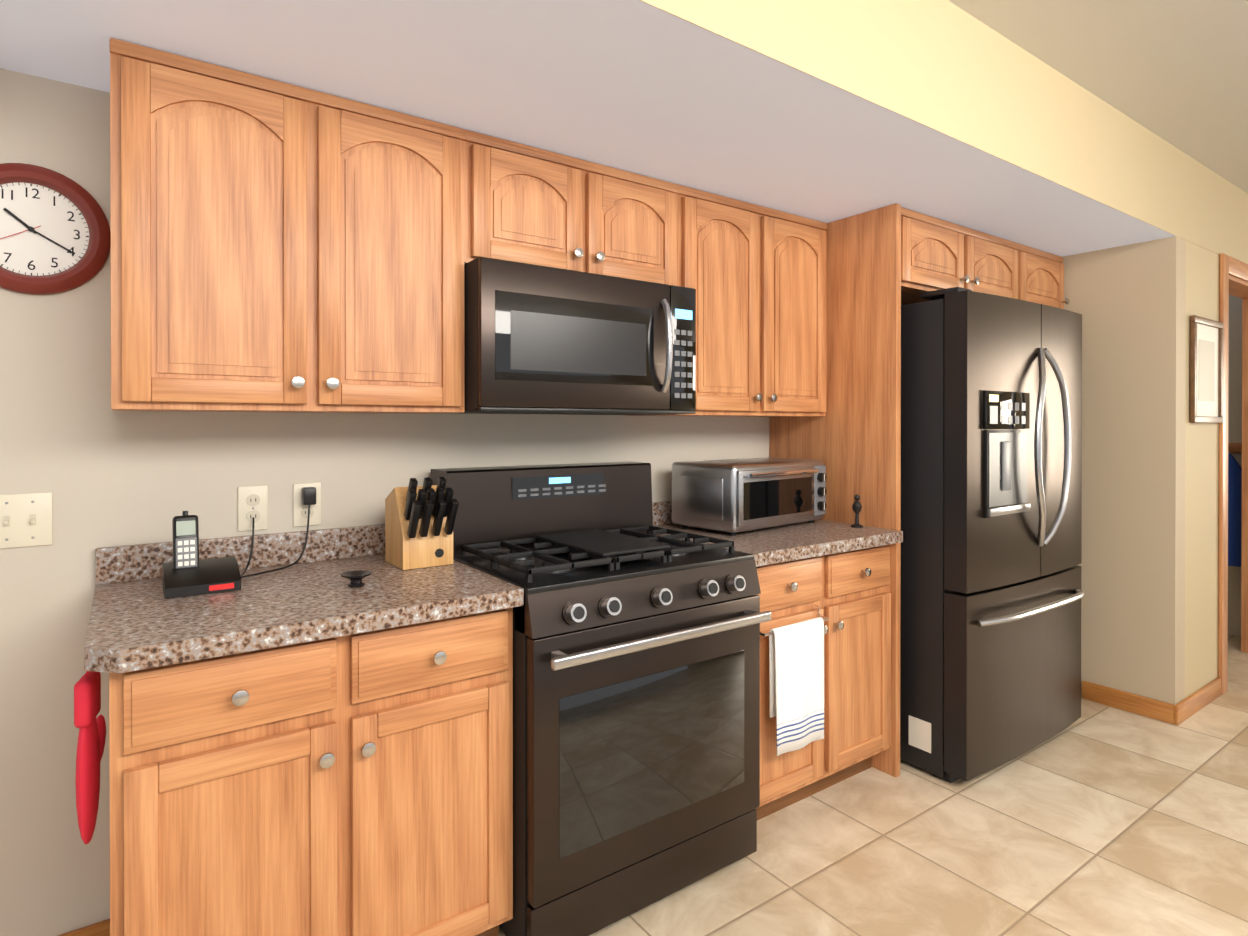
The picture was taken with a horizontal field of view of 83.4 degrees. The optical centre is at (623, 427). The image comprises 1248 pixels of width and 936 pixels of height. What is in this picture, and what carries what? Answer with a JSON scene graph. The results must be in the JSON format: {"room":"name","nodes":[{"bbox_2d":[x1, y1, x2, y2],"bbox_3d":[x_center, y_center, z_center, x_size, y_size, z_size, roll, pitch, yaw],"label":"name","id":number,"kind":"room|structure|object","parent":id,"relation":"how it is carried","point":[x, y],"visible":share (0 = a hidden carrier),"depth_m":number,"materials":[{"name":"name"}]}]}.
{"room":"kitchen","nodes":[
{"label":"kitchen","id":0,"kind":"room"},
{"bbox_2d":[0,68,769,935],"bbox_3d":[0.331,0.231,2.941,11.000,2.120,0.120,0,0,-35],"label":"wall","id":1,"kind":"structure","parent":0,"point":[88,458],"depth_m":1.71,"materials":[{"name":"beige paint"}]},
{"bbox_2d":[0,492,51,548],"bbox_3d":[-1.398,0.216,1.620,0.116,0.124,0.019,0,0,-35],"label":"switch plate","id":2,"kind":"object","parent":1,"relation":"attached to","point":[25,519],"visible":1,"depth_m":1.63,"materials":[{"name":"beige plastic"}]},
{"bbox_2d":[0,163,110,294],"bbox_3d":[-1.377,-0.461,1.626,0.300,0.300,0.030,0,0,-35],"label":"wall clock","id":3,"kind":"object","parent":1,"relation":"attached to","point":[55,235],"visible":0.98,"depth_m":1.65,"materials":[{"name":"red"}]},
{"bbox_2d":[58,919,109,935],"bbox_3d":[-2.642,1.257,0.740,3.398,0.085,0.014,0,0,-35],"label":"baseboard","id":4,"kind":"structure","parent":1,"relation":"attached to","point":[102,928],"depth_m":1.70,"materials":[{"name":"brown wood"}]},
{"bbox_2d":[238,485,267,530],"bbox_3d":[-1.009,0.220,1.904,0.072,0.120,0.009,0,0,-35],"label":"electrical outlet","id":5,"kind":"object","parent":1,"relation":"attached to","point":[252,501],"visible":0.98,"depth_m":1.90,"materials":[{"name":"beige plastic"}]},
{"bbox_2d":[240,517,254,575],"bbox_3d":[-0.976,0.311,1.805,0.067,0.134,0.191,0,0,-35],"label":"phone cord","id":6,"kind":"object","parent":5,"relation":"attached to","point":[251,551],"visible":0.92,"depth_m":1.88,"materials":[{"name":"black plastic"}]},
{"bbox_2d":[109,38,472,413],"bbox_3d":[-0.845,-0.431,1.824,0.790,0.780,0.323,0,0,-35],"label":"upper cabinet","id":7,"kind":"object","parent":1,"relation":"attached to","point":[281,246],"depth_m":1.65,"materials":[{"name":"brown wood"}]},
{"bbox_2d":[293,483,320,526],"bbox_3d":[-0.888,0.219,1.970,0.072,0.120,0.042,0,0,-35],"label":"electrical outlet","id":8,"kind":"object","parent":1,"relation":"attached to","point":[305,495],"visible":0.98,"depth_m":1.97,"materials":[{"name":"beige plastic"}]},
{"bbox_2d":[241,505,309,577],"bbox_3d":[-0.918,0.297,1.851,0.011,0.161,0.242,0,0,19],"label":"power cord","id":9,"kind":"object","parent":8,"relation":"attached to","point":[296,561],"visible":0.98,"depth_m":1.91,"materials":[{"name":"black plastic"}]},
{"bbox_2d":[473,132,688,287],"bbox_3d":[-0.212,-0.641,2.274,0.764,0.364,0.323,0,0,-35],"label":"upper cabinet","id":10,"kind":"object","parent":1,"relation":"attached to","point":[532,205],"depth_m":2.12,"materials":[{"name":"brown wood"}]},
{"bbox_2d":[458,257,695,414],"bbox_3d":[-0.176,-0.250,2.225,0.757,0.411,0.444,0,0,-35],"label":"microwave","id":11,"kind":"object","parent":10,"relation":"attached to","point":[538,339],"visible":1,"depth_m":2.03,"materials":[{"name":"black metal"}]},
{"bbox_2d":[625,187,836,421],"bbox_3d":[0.416,-0.435,2.723,0.780,0.780,0.323,0,0,-35],"label":"upper cabinet","id":12,"kind":"object","parent":1,"relation":"attached to","point":[764,279],"depth_m":2.60,"materials":[{"name":"brown wood"}]},
{"bbox_2d":[837,203,980,321],"bbox_3d":[1.058,-0.680,2.999,0.523,0.292,0.618,0,0,-35],"label":"upper cabinet","id":13,"kind":"object","parent":1,"relation":"attached to","point":[887,256],"depth_m":2.70,"materials":[{"name":"brown wood"}]},
{"bbox_2d":[853,232,1032,325],"bbox_3d":[1.402,-0.681,3.245,0.584,0.292,0.618,0,0,-35],"label":"upper cabinet","id":14,"kind":"object","parent":1,"relation":"attached to","point":[1006,265],"depth_m":3.04,"materials":[{"name":"brown wood"}]},
{"bbox_2d":[1033,248,1068,308],"bbox_3d":[1.747,-0.682,3.491,0.524,0.292,0.618,0,0,-35],"label":"upper cabinet","id":15,"kind":"object","parent":1,"relation":"attached to","point":[1048,268],"depth_m":3.29,"materials":[{"name":"brown wood"}]},
{"bbox_2d":[0,0,1174,256],"bbox_3d":[0.638,-0.877,2.506,11.000,0.100,1.177,0,0,-35],"label":"soffit underside","id":16,"kind":"structure","parent":0,"point":[638,86],"depth_m":1.71,"materials":[{"name":"white paint"}]},
{"bbox_2d":[499,634,1247,935],"bbox_3d":[1.963,1.350,0.657,11.000,0.100,8.500,0,0,-35],"label":"floor","id":17,"kind":"structure","parent":0,"point":[1096,819],"depth_m":2.15,"materials":[{"name":"tile"}]},
{"bbox_2d":[109,607,512,935],"bbox_3d":[-0.751,0.860,1.696,0.790,0.872,0.649,0,0,-35],"label":"base cabinet","id":18,"kind":"object","parent":17,"relation":"on","point":[359,784],"visible":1,"depth_m":1.43,"materials":[{"name":"brown wood"}]},
{"bbox_2d":[74,671,105,844],"bbox_3d":[-1.007,0.606,1.326,0.051,0.342,0.133,0,0,-35],"label":"oven mitt","id":19,"kind":"object","parent":18,"relation":"hanging from","point":[89,724],"visible":0.88,"depth_m":1.28,"materials":[{"name":"red fabric"}]},
{"bbox_2d":[84,524,523,672],"bbox_3d":[-0.763,0.358,1.683,0.826,0.128,0.653,0,0,-35],"label":"countertop","id":20,"kind":"structure","parent":18,"relation":"on","point":[138,620],"depth_m":1.57,"materials":[{"name":"stone"}]},
{"bbox_2d":[162,511,240,598],"bbox_3d":[-0.993,0.289,1.645,0.150,0.183,0.121,0,0,-35],"label":"phone","id":21,"kind":"object","parent":20,"relation":"on","point":[186,572],"visible":1,"depth_m":1.63,"materials":[{"name":"black plastic"}]},
{"bbox_2d":[340,570,371,586],"bbox_3d":[-0.643,0.365,1.681,0.072,0.030,0.072,0,0,-35],"label":"dish","id":22,"kind":"object","parent":20,"relation":"on","point":[355,577],"visible":1,"depth_m":1.67,"materials":[{"name":"black metal"}]},
{"bbox_2d":[385,477,458,569],"bbox_3d":[-0.555,0.258,1.936,0.140,0.243,0.225,0,0,-35],"label":"knife block","id":23,"kind":"object","parent":20,"relation":"on","point":[419,523],"visible":1,"depth_m":1.89,"materials":[{"name":"brown wood"}]},
{"bbox_2d":[431,462,770,935],"bbox_3d":[-0.079,0.711,2.092,0.757,1.164,0.728,0,0,-35],"label":"range","id":24,"kind":"object","parent":17,"relation":"on","point":[636,712],"visible":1,"depth_m":1.85,"materials":[{"name":"black metal"}]},
{"bbox_2d":[756,544,890,819],"bbox_3d":[0.510,0.856,2.596,0.778,0.872,0.649,0,0,-35],"label":"base cabinet","id":25,"kind":"object","parent":17,"relation":"on","point":[848,593],"visible":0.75,"depth_m":2.40,"materials":[{"name":"brown wood"}]},
{"bbox_2d":[652,501,902,566],"bbox_3d":[0.511,0.354,2.592,0.778,0.128,0.653,0,0,-35],"label":"countertop","id":26,"kind":"structure","parent":25,"relation":"on","point":[785,543],"depth_m":2.43,"materials":[{"name":"stone"}]},
{"bbox_2d":[672,457,826,535],"bbox_3d":[0.498,0.253,2.674,0.563,0.248,0.358,0,0,-42],"label":"toaster oven","id":27,"kind":"object","parent":26,"relation":"on","point":[732,497],"visible":1,"depth_m":2.52,"materials":[{"name":"silver metal"}]},
{"bbox_2d":[851,494,862,527],"bbox_3d":[0.880,0.315,2.645,0.044,0.124,0.044,0,0,-35],"label":"figurine","id":28,"kind":"object","parent":26,"relation":"on","point":[857,507],"visible":1,"depth_m":2.63,"materials":[{"name":"black metal"}]},
{"bbox_2d":[760,604,828,635],"bbox_3d":[0.533,0.613,2.229,0.310,0.042,0.057,0,0,-35],"label":"towel bar","id":29,"kind":"object","parent":25,"relation":"attached to","point":[771,632],"visible":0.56,"depth_m":2.28,"materials":[{"name":"silver metal"}]},
{"bbox_2d":[769,617,823,755],"bbox_3d":[0.549,0.810,2.208,0.230,0.387,0.039,0,0,-35],"label":"hanging towel","id":30,"kind":"object","parent":29,"relation":"hanging from","point":[796,679],"visible":1,"depth_m":2.18,"materials":[{"name":"fabric"}]},
{"bbox_2d":[900,287,1083,783],"bbox_3d":[1.380,0.392,3.030,0.932,1.797,0.883,0,0,-35],"label":"refrigerator","id":31,"kind":"object","parent":17,"relation":"on","point":[991,594],"visible":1,"depth_m":2.61,"materials":[{"name":"black metal"}]},
{"bbox_2d":[640,0,1247,704],"bbox_3d":[0.946,0.044,2.078,11.000,2.500,0.122,0,0,-35],"label":"wall","id":32,"kind":"structure","parent":0,"point":[948,68],"depth_m":2.82,"materials":[{"name":"beige paint"}]},
{"bbox_2d":[1169,677,1220,725],"bbox_3d":[2.627,1.248,3.202,0.588,0.085,0.018,0,0,-35],"label":"baseboard","id":33,"kind":"structure","parent":32,"relation":"attached to","point":[1190,705],"depth_m":3.15,"materials":[{"name":"brown wood"}]},
{"bbox_2d":[1190,315,1222,422],"bbox_3d":[2.697,-0.260,3.238,0.400,0.480,0.020,0,0,-35],"label":"picture frame","id":34,"kind":"object","parent":32,"relation":"attached to","point":[1206,370],"visible":1,"depth_m":3.23,"materials":[{"name":"brown wood"}]},
{"bbox_2d":[1218,253,1247,694],"bbox_3d":[3.249,0.226,3.715,1.020,2.125,0.143,0,0,-35],"label":"door frame","id":35,"kind":"structure","parent":32,"relation":"attached to","point":[1232,284],"depth_m":3.40,"materials":[{"name":"brown wood"}]},
{"bbox_2d":[948,0,1247,193],"bbox_3d":[2.671,-1.246,-0.345,11.000,0.100,6.063,0,0,-35],"label":"ceiling","id":36,"kind":"structure","parent":0,"point":[1174,73],"depth_m":2.28,"materials":[{"name":"white paint"}]},
{"bbox_2d":[1063,244,1134,696],"bbox_3d":[2.104,0.229,3.555,0.120,2.120,0.937,0,0,-35],"label":"wall","id":37,"kind":"structure","parent":0,"point":[1099,285],"depth_m":3.25,"materials":[{"name":"beige paint"}]},
{"bbox_2d":[1082,680,1168,722],"bbox_3d":[2.282,1.248,3.193,0.014,0.085,0.342,0,0,-35],"label":"baseboard","id":38,"kind":"structure","parent":37,"relation":"attached to","point":[1119,699],"depth_m":3.18,"materials":[{"name":"brown wood"}]},
{"bbox_2d":[1228,294,1241,636],"bbox_3d":[3.618,0.225,4.636,0.120,2.119,0.935,0,0,-35],"label":"wall","id":39,"kind":"structure","parent":0,"point":[1235,429],"depth_m":4.32,"materials":[{"name":"beige paint"}]},
{"bbox_2d":[1228,443,1241,566],"bbox_3d":[3.584,0.465,4.438,0.164,0.740,0.620,0,0,-35],"label":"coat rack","id":40,"kind":"object","parent":39,"relation":"attached to","point":[1234,512],"visible":0.12,"depth_m":4.21,"materials":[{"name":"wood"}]}
]}

